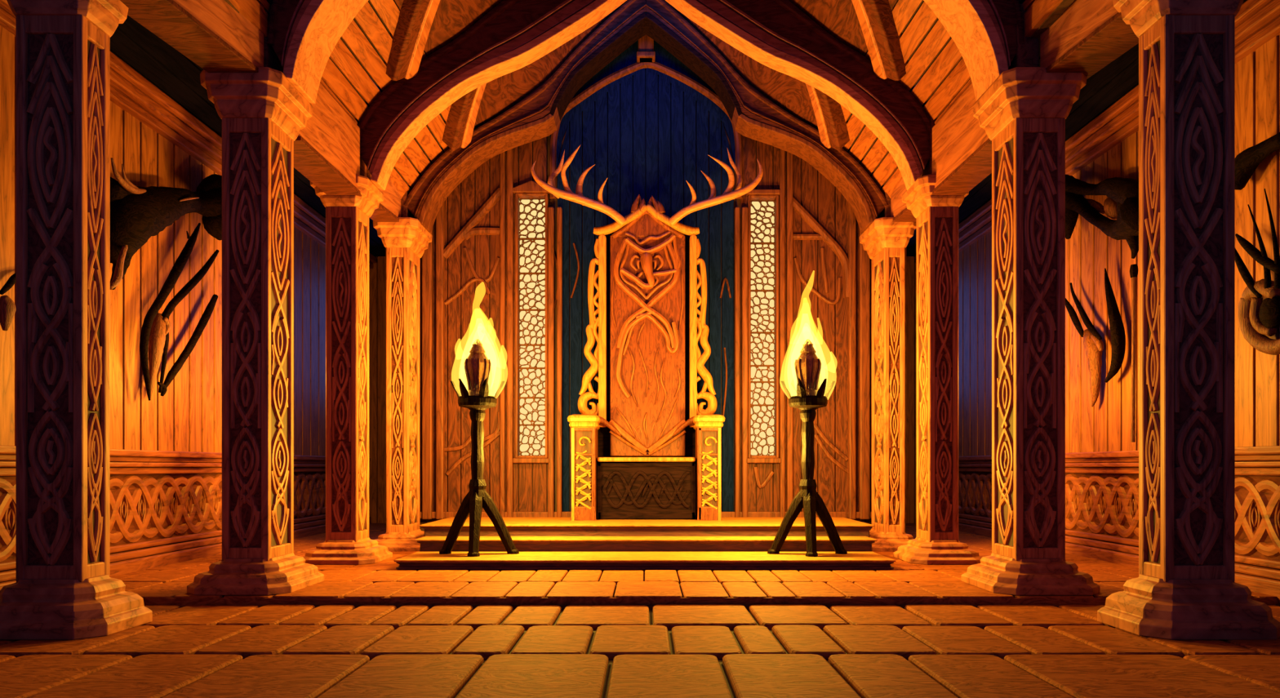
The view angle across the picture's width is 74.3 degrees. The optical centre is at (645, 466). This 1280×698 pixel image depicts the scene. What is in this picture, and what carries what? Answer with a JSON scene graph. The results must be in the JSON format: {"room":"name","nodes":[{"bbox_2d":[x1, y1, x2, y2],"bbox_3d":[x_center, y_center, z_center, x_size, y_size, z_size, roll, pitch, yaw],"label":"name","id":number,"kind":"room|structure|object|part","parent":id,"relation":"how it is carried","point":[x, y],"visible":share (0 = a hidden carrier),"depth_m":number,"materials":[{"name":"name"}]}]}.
{"room":"historic interior","nodes":[
{"label":"historic interior","id":0,"kind":"room"},
{"bbox_2d":[0,25,325,571],"bbox_3d":[-5.141,-1.470,8.878,0.318,5.060,13.757,0,0,0],"label":"wall","id":1,"kind":"structure","parent":0,"point":[188,417],"depth_m":8.83,"materials":[{"name":"brown wood"}]},
{"bbox_2d":[0,273,15,330],"bbox_3d":[-4.950,-1.312,6.605,0.112,0.516,0.317,0,0,0],"label":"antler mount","id":2,"kind":"object","parent":1,"relation":"attached to","point":[7,307],"visible":0.76,"depth_m":6.51,"materials":[{"name":"brown wood"}]},
{"bbox_2d":[110,157,222,289],"bbox_3d":[-4.751,-2.403,8.441,0.483,1.759,2.395,0,0,0],"label":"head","id":3,"kind":"object","parent":1,"relation":"attached to","point":[137,213],"visible":0.85,"depth_m":7.71,"materials":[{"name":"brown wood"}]},
{"bbox_2d":[139,222,218,400],"bbox_3d":[-4.891,-1.657,8.877,0.152,2.012,1.439,0,0,0],"label":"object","id":4,"kind":"object","parent":1,"relation":"attached to","point":[156,326],"visible":1,"depth_m":8.53,"materials":[{"name":"black"}]},
{"bbox_2d":[0,444,370,475],"bbox_3d":[-4.971,-0.048,8.750,0.162,0.235,13.500,0,0,0],"label":"trim","id":5,"kind":"structure","parent":1,"relation":"attached to","point":[118,457],"depth_m":8.64,"materials":[{"name":"brown wood"}]},
{"bbox_2d":[0,514,371,590],"bbox_3d":[-4.960,0.900,8.750,0.160,0.320,13.500,0,0,0],"label":"baseboard","id":6,"kind":"structure","parent":1,"relation":"attached to","point":[127,561],"depth_m":8.68,"materials":[{"name":"brown wood"}]},
{"bbox_2d":[0,0,377,268],"bbox_3d":[-4.910,-3.570,8.750,0.260,0.300,13.500,0,0,0],"label":"trim","id":7,"kind":"structure","parent":1,"relation":"attached to","point":[130,91],"depth_m":8.64,"materials":[{"name":"brown wood"}]},
{"bbox_2d":[110,0,385,257],"bbox_3d":[-4.195,-3.845,8.450,2.390,0.210,13.700,0,0,0],"label":"ceiling","id":8,"kind":"structure","parent":0,"point":[168,69],"depth_m":8.07,"materials":[{"name":"brown wood"}]},
{"bbox_2d":[368,255,386,523],"bbox_3d":[-4.100,-1.500,15.150,2.400,5.000,0.300,0,0,0],"label":"wall","id":9,"kind":"structure","parent":0,"point":[376,274],"depth_m":15.00,"materials":[{"name":"brown wood"}]},
{"bbox_2d":[0,523,1279,697],"bbox_3d":[0.236,1.149,8.136,12.178,0.303,15.473,0,0,0],"label":"floor","id":10,"kind":"structure","parent":0,"point":[379,629],"depth_m":5.13,"materials":[{"name":"brown stone"}]},
{"bbox_2d":[0,0,152,639],"bbox_3d":[-3.820,-1.470,5.545,0.879,5.060,0.740,0,0,0],"label":"carved pillar","id":11,"kind":"structure","parent":10,"relation":"on","point":[64,588],"depth_m":5.41,"materials":[{"name":"brown wood"}]},
{"bbox_2d":[120,0,263,72],"bbox_3d":[-3.340,-3.555,6.040,0.396,0.890,1.545,0,0,8],"label":"beam","id":12,"kind":"structure","parent":11,"relation":"attached to","point":[213,35],"depth_m":6.20,"materials":[{"name":"brown wood"}]},
{"bbox_2d":[186,9,324,595],"bbox_3d":[-3.230,-1.455,7.050,0.830,4.910,0.950,0,0,0],"label":"carved pillar","id":13,"kind":"structure","parent":10,"relation":"on","point":[262,113],"depth_m":6.81,"materials":[{"name":"brown wood"}]},
{"bbox_3d":[-3.150,-3.535,7.050,0.180,0.750,0.460,0,0,0],"label":"post","id":14,"kind":"part","parent":13,"relation":"part of","materials":[{"name":"brown wood"}]},
{"bbox_2d":[266,0,1024,103],"bbox_3d":[0.000,-4.667,7.058,6.131,3.060,0.495,0,0,0],"label":"arch","id":15,"kind":"object","parent":13,"relation":"on","point":[303,34],"visible":0.91,"depth_m":6.89,"materials":[{"name":"brown wood"}]},
{"bbox_3d":[-1.524,-4.771,6.827,3.082,2.713,0.030,0,0,0],"label":"moulding","id":16,"kind":"part","parent":15,"relation":"part of","materials":[{"name":"brown wood"}]},
{"bbox_3d":[-1.530,-4.671,7.060,3.060,3.052,0.440,0,0,0],"label":"arch blade","id":17,"kind":"part","parent":15,"relation":"part of","materials":[{"name":"brown wood"}]},
{"bbox_3d":[1.530,-4.671,7.060,3.060,3.052,0.440,0,0,0],"label":"arch blade","id":18,"kind":"part","parent":15,"relation":"part of","materials":[{"name":"brown wood"}]},
{"bbox_3d":[1.524,-4.771,6.827,3.082,2.713,0.030,0,0,0],"label":"moulding","id":19,"kind":"part","parent":15,"relation":"part of","materials":[{"name":"brown wood"}]},
{"bbox_2d":[302,118,392,564],"bbox_3d":[-3.195,-1.385,9.055,0.780,4.770,0.860,0,0,0],"label":"carved pillar","id":20,"kind":"structure","parent":10,"relation":"on","point":[348,541],"depth_m":8.86,"materials":[{"name":"brown wood"}]},
{"bbox_2d":[293,83,361,196],"bbox_3d":[-3.155,-3.190,8.080,0.370,0.720,1.520,0,0,0],"label":"beam","id":21,"kind":"structure","parent":20,"relation":"attached to","point":[326,151],"depth_m":8.11,"materials":[{"name":"brown wood"}]},
{"bbox_3d":[-3.140,-3.395,9.055,0.180,0.750,0.370,0,0,0],"label":"post","id":22,"kind":"part","parent":20,"relation":"part of","materials":[{"name":"brown wood"}]},
{"bbox_2d":[366,167,400,222],"bbox_3d":[-3.110,-3.185,9.745,0.289,0.530,0.914,0,0,4],"label":"beam","id":23,"kind":"structure","parent":20,"relation":"attached to","point":[388,210],"depth_m":9.86,"materials":[{"name":"brown wood"}]},
{"bbox_2d":[373,183,432,551],"bbox_3d":[-3.005,-1.365,10.470,0.720,4.730,0.990,0,0,0],"label":"carved pillar","id":24,"kind":"structure","parent":10,"relation":"on","point":[406,241],"depth_m":10.21,"materials":[{"name":"brown wood"}]},
{"bbox_3d":[-2.980,-3.355,10.470,0.180,0.750,0.500,0,0,0],"label":"post","id":25,"kind":"part","parent":24,"relation":"part of","materials":[{"name":"brown wood"}]},
{"bbox_2d":[403,0,888,232],"bbox_3d":[0.000,-4.396,10.428,5.894,2.902,0.435,0,0,0],"label":"arch","id":26,"kind":"object","parent":24,"relation":"on","point":[752,114],"visible":0.99,"depth_m":10.24,"materials":[{"name":"brown wood"}]},
{"bbox_2d":[442,83,486,150],"bbox_3d":[-2.030,-4.293,9.693,0.368,0.995,1.287,0,0,-28],"label":"brace","id":27,"kind":"object","parent":26,"relation":"attached to","point":[460,123],"visible":0.59,"depth_m":9.85,"materials":[{"name":"brown wood"}]},
{"bbox_3d":[-1.463,-4.486,10.227,2.964,2.671,0.030,0,0,0],"label":"moulding","id":28,"kind":"part","parent":26,"relation":"part of","materials":[{"name":"brown wood"}]},
{"bbox_3d":[-1.474,-4.400,10.430,2.947,2.893,0.380,0,0,0],"label":"arch blade","id":29,"kind":"part","parent":26,"relation":"part of","materials":[{"name":"brown wood"}]},
{"bbox_3d":[1.474,-4.400,10.430,2.947,2.893,0.380,0,0,0],"label":"arch blade","id":30,"kind":"part","parent":26,"relation":"part of","materials":[{"name":"brown wood"}]},
{"bbox_3d":[1.463,-4.486,10.227,2.964,2.671,0.030,0,0,0],"label":"moulding","id":31,"kind":"part","parent":26,"relation":"part of","materials":[{"name":"brown wood"}]},
{"bbox_2d":[805,83,849,150],"bbox_3d":[2.030,-4.293,9.693,0.368,0.995,1.287,0,0,28],"label":"brace","id":32,"kind":"object","parent":26,"relation":"attached to","point":[828,113],"visible":0.54,"depth_m":9.85,"materials":[{"name":"brown wood"}]},
{"bbox_2d":[394,517,895,569],"bbox_3d":[0.010,0.825,9.572,5.084,0.351,2.715,0,0,0],"label":"dais","id":33,"kind":"object","parent":10,"relation":"on","point":[541,543],"visible":0.95,"depth_m":9.05,"materials":[{"name":"brown wood"}]},
{"bbox_2d":[439,338,519,556],"bbox_3d":[-1.743,-0.508,8.837,0.639,2.832,0.625,0,0,-44],"label":"standing brazier","id":34,"kind":"object","parent":33,"relation":"on","point":[477,397],"visible":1,"depth_m":8.72,"materials":[{"name":"black metal"}]},
{"bbox_2d":[457,395,497,421],"bbox_3d":[-1.751,-0.591,8.780,0.400,0.274,0.400,0,0,0],"label":"bowl","id":35,"kind":"object","parent":34,"relation":"on","point":[477,404],"depth_m":8.66,"materials":[{"name":"black metal"}]},
{"bbox_2d":[530,145,763,520],"bbox_3d":[0.013,-1.679,10.575,2.906,4.724,0.750,0,0,0],"label":"throne","id":36,"kind":"object","parent":33,"relation":"on","point":[647,450],"visible":1,"depth_m":10.67,"materials":[{"name":"brown wood"}]},
{"bbox_3d":[-0.552,-1.726,10.760,0.095,2.442,0.200,0,0,0],"label":"post","id":37,"kind":"part","parent":36,"relation":"part of","materials":[{"name":"brown wood"}]},
{"bbox_3d":[0.005,-0.092,10.600,1.210,0.055,0.480,0,0,0],"label":"seat","id":38,"kind":"part","parent":36,"relation":"part of","materials":[{"name":"brown wood"}]},
{"bbox_3d":[0.005,0.295,10.630,1.240,0.734,0.420,0,0,0],"label":"panel","id":39,"kind":"part","parent":36,"relation":"part of","materials":[{"name":"brown wood"}]},
{"bbox_3d":[0.006,-3.133,10.690,1.346,0.399,0.113,0,0,0],"label":"crest moulding","id":40,"kind":"part","parent":36,"relation":"part of","materials":[{"name":"brown wood"}]},
{"bbox_3d":[0.016,-1.301,10.895,1.270,3.968,0.110,0,0,0],"label":"plate","id":41,"kind":"part","parent":36,"relation":"part of","materials":[{"name":"brown wood"}]},
{"bbox_3d":[0.022,-1.710,10.790,0.952,3.143,0.140,0,0,0],"label":"backrest","id":42,"kind":"part","parent":36,"relation":"part of","materials":[{"name":"brown wood"}]},
{"bbox_3d":[0.599,-1.726,10.760,0.088,2.442,0.200,0,0,0],"label":"post","id":43,"kind":"part","parent":36,"relation":"part of","materials":[{"name":"brown wood"}]},
{"bbox_2d":[767,338,847,556],"bbox_3d":[1.691,-0.567,8.837,0.639,2.950,0.625,0,0,-44],"label":"standing brazier","id":44,"kind":"object","parent":33,"relation":"on","point":[807,397],"visible":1,"depth_m":8.72,"materials":[{"name":"black metal"}]},
{"bbox_2d":[788,395,827,422],"bbox_3d":[1.684,-0.591,8.780,0.400,0.274,0.400,0,0,0],"label":"bowl","id":45,"kind":"object","parent":44,"relation":"on","point":[807,405],"depth_m":8.66,"materials":[{"name":"black metal"}]},
{"bbox_2d":[858,191,916,551],"bbox_3d":[3.005,-1.365,10.500,0.700,4.730,1.050,0,0,0],"label":"carved pillar","id":46,"kind":"structure","parent":10,"relation":"on","point":[885,241],"depth_m":10.21,"materials":[{"name":"brown wood"}]},
{"bbox_3d":[2.990,-3.355,10.500,0.180,0.750,0.560,0,0,0],"label":"post","id":47,"kind":"part","parent":46,"relation":"part of","materials":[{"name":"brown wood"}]},
{"bbox_2d":[890,177,916,222],"bbox_3d":[3.110,-3.185,9.745,0.289,0.530,0.914,0,0,-4],"label":"beam","id":48,"kind":"structure","parent":46,"relation":"attached to","point":[899,210],"depth_m":9.92,"materials":[{"name":"brown wood"}]},
{"bbox_2d":[893,115,981,564],"bbox_3d":[3.125,-1.385,9.070,0.760,4.770,0.890,0,0,0],"label":"carved pillar","id":49,"kind":"structure","parent":10,"relation":"on","point":[936,542],"depth_m":8.86,"materials":[{"name":"brown wood"}]},
{"bbox_2d":[358,0,931,190],"bbox_3d":[0.000,-4.520,9.008,6.197,3.053,0.275,0,0,0],"label":"arch","id":50,"kind":"object","parent":49,"relation":"on","point":[514,34],"visible":0.98,"depth_m":8.90,"materials":[{"name":"brown wood"}]},
{"bbox_2d":[383,0,439,80],"bbox_3d":[-2.095,-4.591,8.081,0.397,1.187,1.943,0,0,-34],"label":"ceiling beam","id":51,"kind":"structure","parent":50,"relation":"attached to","point":[415,18],"depth_m":8.40,"materials":[{"name":"brown wood"}]},
{"bbox_3d":[-1.538,-4.666,8.887,3.111,2.594,0.030,0,0,0],"label":"moulding","id":52,"kind":"part","parent":50,"relation":"part of","materials":[{"name":"brown wood"}]},
{"bbox_3d":[-1.549,-4.525,9.010,3.098,3.043,0.220,0,0,0],"label":"arch blade","id":53,"kind":"part","parent":50,"relation":"part of","materials":[{"name":"brown wood"}]},
{"bbox_3d":[1.549,-4.525,9.010,3.098,3.043,0.220,0,0,0],"label":"arch blade","id":54,"kind":"part","parent":50,"relation":"part of","materials":[{"name":"brown wood"}]},
{"bbox_3d":[1.538,-4.666,8.887,3.111,2.594,0.030,0,0,0],"label":"moulding","id":55,"kind":"part","parent":50,"relation":"part of","materials":[{"name":"brown wood"}]},
{"bbox_2d":[851,0,908,80],"bbox_3d":[2.095,-4.591,8.081,0.397,1.187,1.943,0,0,34],"label":"ceiling beam","id":56,"kind":"structure","parent":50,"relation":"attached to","point":[875,17],"depth_m":8.39,"materials":[{"name":"brown wood"}]},
{"bbox_3d":[3.080,-3.395,9.070,0.180,0.750,0.400,0,0,0],"label":"post","id":57,"kind":"part","parent":49,"relation":"part of","materials":[{"name":"brown wood"}]},
{"bbox_2d":[931,82,991,195],"bbox_3d":[3.155,-3.190,8.080,0.370,0.720,1.520,0,0,0],"label":"beam","id":58,"kind":"structure","parent":49,"relation":"attached to","point":[962,149],"depth_m":8.16,"materials":[{"name":"brown wood"}]},
{"bbox_2d":[960,4,1100,595],"bbox_3d":[3.180,-1.455,7.045,0.850,4.910,0.940,0,0,0],"label":"carved pillar","id":59,"kind":"structure","parent":10,"relation":"on","point":[1024,113],"depth_m":6.81,"materials":[{"name":"brown wood"}]},
{"bbox_3d":[3.090,-3.535,7.045,0.180,0.750,0.450,0,0,0],"label":"post","id":60,"kind":"part","parent":59,"relation":"part of","materials":[{"name":"brown wood"}]},
{"bbox_2d":[1097,0,1279,639],"bbox_3d":[3.545,-1.470,5.550,0.900,5.060,0.750,0,0,0],"label":"carved pillar","id":61,"kind":"structure","parent":10,"relation":"on","point":[1185,588],"depth_m":5.41,"materials":[{"name":"brown wood"}]},
{"bbox_2d":[1040,0,1138,79],"bbox_3d":[3.440,-3.555,6.040,0.396,0.890,1.545,0,0,-8],"label":"beam","id":62,"kind":"structure","parent":61,"relation":"attached to","point":[1089,35],"depth_m":6.33,"materials":[{"name":"brown wood"}]},
{"bbox_2d":[385,40,906,533],"bbox_3d":[0.000,-2.700,11.095,6.800,7.412,0.370,0,0,0],"label":"wall","id":63,"kind":"structure","parent":0,"point":[649,129],"depth_m":11.00,"materials":[{"name":"brown wood"}]},
{"bbox_3d":[-2.141,-3.037,10.978,0.506,0.172,0.050,0,0,0],"label":"cross rail","id":64,"kind":"part","parent":63,"relation":"part of","materials":[{"name":"brown wood"}]},
{"bbox_2d":[512,180,550,462],"bbox_3d":[-1.485,-1.878,11.020,0.496,3.659,0.240,0,0,0],"label":"window","id":65,"kind":"structure","parent":63,"relation":"in","point":[531,208],"depth_m":11.06,"materials":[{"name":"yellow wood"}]},
{"bbox_3d":[-1.485,-1.834,11.125,0.376,3.391,0.010,0,0,0],"label":"glass pane","id":66,"kind":"part","parent":65,"relation":"part of","materials":[{"name":"beige glass"}]},
{"bbox_3d":[0.000,-5.100,11.024,2.500,2.400,0.045,0,0,0],"label":"gable panel","id":67,"kind":"part","parent":63,"relation":"part of","materials":[{"name":"blue wood"}]},
{"bbox_2d":[419,511,871,518],"bbox_3d":[0.000,0.625,10.970,6.600,0.090,0.080,0,0,0],"label":"baseboard","id":68,"kind":"structure","parent":63,"relation":"attached to","point":[446,514],"depth_m":10.93,"materials":[{"name":"brown wood"}]},
{"bbox_3d":[-0.001,-4.390,10.968,2.515,1.792,0.070,0,0,0],"label":"gable moulding","id":69,"kind":"part","parent":63,"relation":"part of","materials":[{"name":"wood"}]},
{"bbox_3d":[-0.005,-2.267,11.023,2.298,5.935,0.045,0,0,0],"label":"blue panel","id":70,"kind":"part","parent":63,"relation":"part of","materials":[{"name":"blue wood"}]},
{"bbox_2d":[636,34,655,62],"bbox_3d":[0.000,-5.920,10.900,0.240,1.360,0.240,0,0,0],"label":"post","id":71,"kind":"object","parent":63,"relation":"attached to","point":[646,52],"visible":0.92,"depth_m":10.80,"materials":[{"name":"brown wood"}]},
{"bbox_2d":[746,189,781,462],"bbox_3d":[1.524,-1.821,11.020,0.450,3.545,0.240,0,0,0],"label":"window","id":72,"kind":"structure","parent":63,"relation":"in","point":[762,204],"depth_m":11.06,"materials":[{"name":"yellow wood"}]},
{"bbox_3d":[1.524,-1.821,11.125,0.350,3.365,0.010,0,0,0],"label":"glass pane","id":73,"kind":"part","parent":72,"relation":"part of","materials":[{"name":"beige glass"}]},
{"bbox_3d":[2.100,-2.996,10.978,0.395,0.080,0.050,0,0,0],"label":"cross rail","id":74,"kind":"part","parent":63,"relation":"part of","materials":[{"name":"brown wood"}]},
{"bbox_2d":[320,0,971,125],"bbox_3d":[0.000,-4.875,8.000,6.423,2.849,2.000,0,0,0],"label":"ceiling","id":75,"kind":"structure","parent":0,"point":[940,73],"depth_m":8.42,"materials":[{"name":"brown wood"}]},
{"bbox_2d":[379,0,913,199],"bbox_3d":[0.000,-4.679,9.700,6.423,2.940,1.400,0,0,0],"label":"ceiling","id":76,"kind":"structure","parent":0,"point":[500,94],"depth_m":10.07,"materials":[{"name":"brown wood"}]},
{"bbox_2d":[224,0,1074,38],"bbox_3d":[0.000,-4.881,4.300,6.360,2.838,5.400,0,0,0],"label":"ceiling","id":77,"kind":"structure","parent":0,"point":[1040,15],"depth_m":6.60,"materials":[{"name":"brown wood"}]},
{"bbox_2d":[906,255,916,523],"bbox_3d":[4.100,-1.500,15.150,2.400,5.000,0.300,0,0,0],"label":"wall","id":78,"kind":"structure","parent":0,"point":[911,267],"depth_m":15.00,"materials":[{"name":"brown wood"}]},
{"bbox_2d":[906,0,1246,256],"bbox_3d":[4.195,-3.845,8.450,2.390,0.210,13.700,0,0,0],"label":"ceiling","id":79,"kind":"structure","parent":0,"point":[1113,82],"depth_m":8.61,"materials":[{"name":"brown wood"}]},
{"bbox_2d":[958,33,1279,568],"bbox_3d":[5.141,-1.470,8.800,0.318,5.060,13.600,0,0,0],"label":"wall","id":80,"kind":"structure","parent":0,"point":[1104,504],"depth_m":8.95,"materials":[{"name":"brown wood"}]},
{"bbox_2d":[1065,282,1103,406],"bbox_3d":[4.911,-1.386,9.432,0.164,1.450,0.825,0,0,0],"label":"skull","id":81,"kind":"object","parent":80,"relation":"attached to","point":[1093,344],"visible":0.97,"depth_m":9.22,"materials":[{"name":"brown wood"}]},
{"bbox_2d":[914,0,1279,262],"bbox_3d":[4.910,-3.570,8.750,0.260,0.300,13.500,0,0,0],"label":"trim","id":82,"kind":"structure","parent":80,"relation":"attached to","point":[1257,22],"depth_m":8.74,"materials":[{"name":"brown wood"}]},
{"bbox_2d":[1065,174,1138,258],"bbox_3d":[4.776,-2.693,8.979,0.414,1.302,1.819,0,0,0],"label":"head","id":83,"kind":"object","parent":80,"relation":"attached to","point":[1122,204],"visible":0.83,"depth_m":8.68,"materials":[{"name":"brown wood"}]},
{"bbox_2d":[1104,267,1125,382],"bbox_3d":[4.880,-1.504,8.825,0.132,1.220,0.318,0,0,0],"label":"antler mount","id":84,"kind":"object","parent":80,"relation":"attached to","point":[1116,324],"visible":1,"depth_m":8.74,"materials":[{"name":"brown wood"}]},
{"bbox_2d":[958,513,1279,604],"bbox_3d":[4.960,0.900,8.750,0.160,0.320,13.500,0,0,0],"label":"baseboard","id":85,"kind":"structure","parent":80,"relation":"attached to","point":[1262,580],"depth_m":8.76,"materials":[{"name":"brown wood"}]},
{"bbox_2d":[958,445,1279,475],"bbox_3d":[4.971,-0.048,8.750,0.162,0.235,13.500,0,0,0],"label":"trim","id":86,"kind":"structure","parent":80,"relation":"attached to","point":[1245,456],"depth_m":8.75,"materials":[{"name":"brown wood"}]},
{"bbox_2d":[1235,132,1279,190],"bbox_3d":[4.862,-2.423,6.731,0.183,0.291,0.655,0,0,0],"label":"horn","id":87,"kind":"object","parent":80,"relation":"attached to","point":[1247,161],"visible":0.87,"depth_m":6.73,"materials":[{"name":"brown wood"}]},
{"bbox_2d":[1235,188,1279,355],"bbox_3d":[4.894,-1.527,6.677,0.158,1.312,0.619,0,0,0],"label":"antler mount","id":88,"kind":"object","parent":80,"relation":"attached to","point":[1258,317],"visible":0.99,"depth_m":6.66,"materials":[{"name":"brown wood"}]}
]}

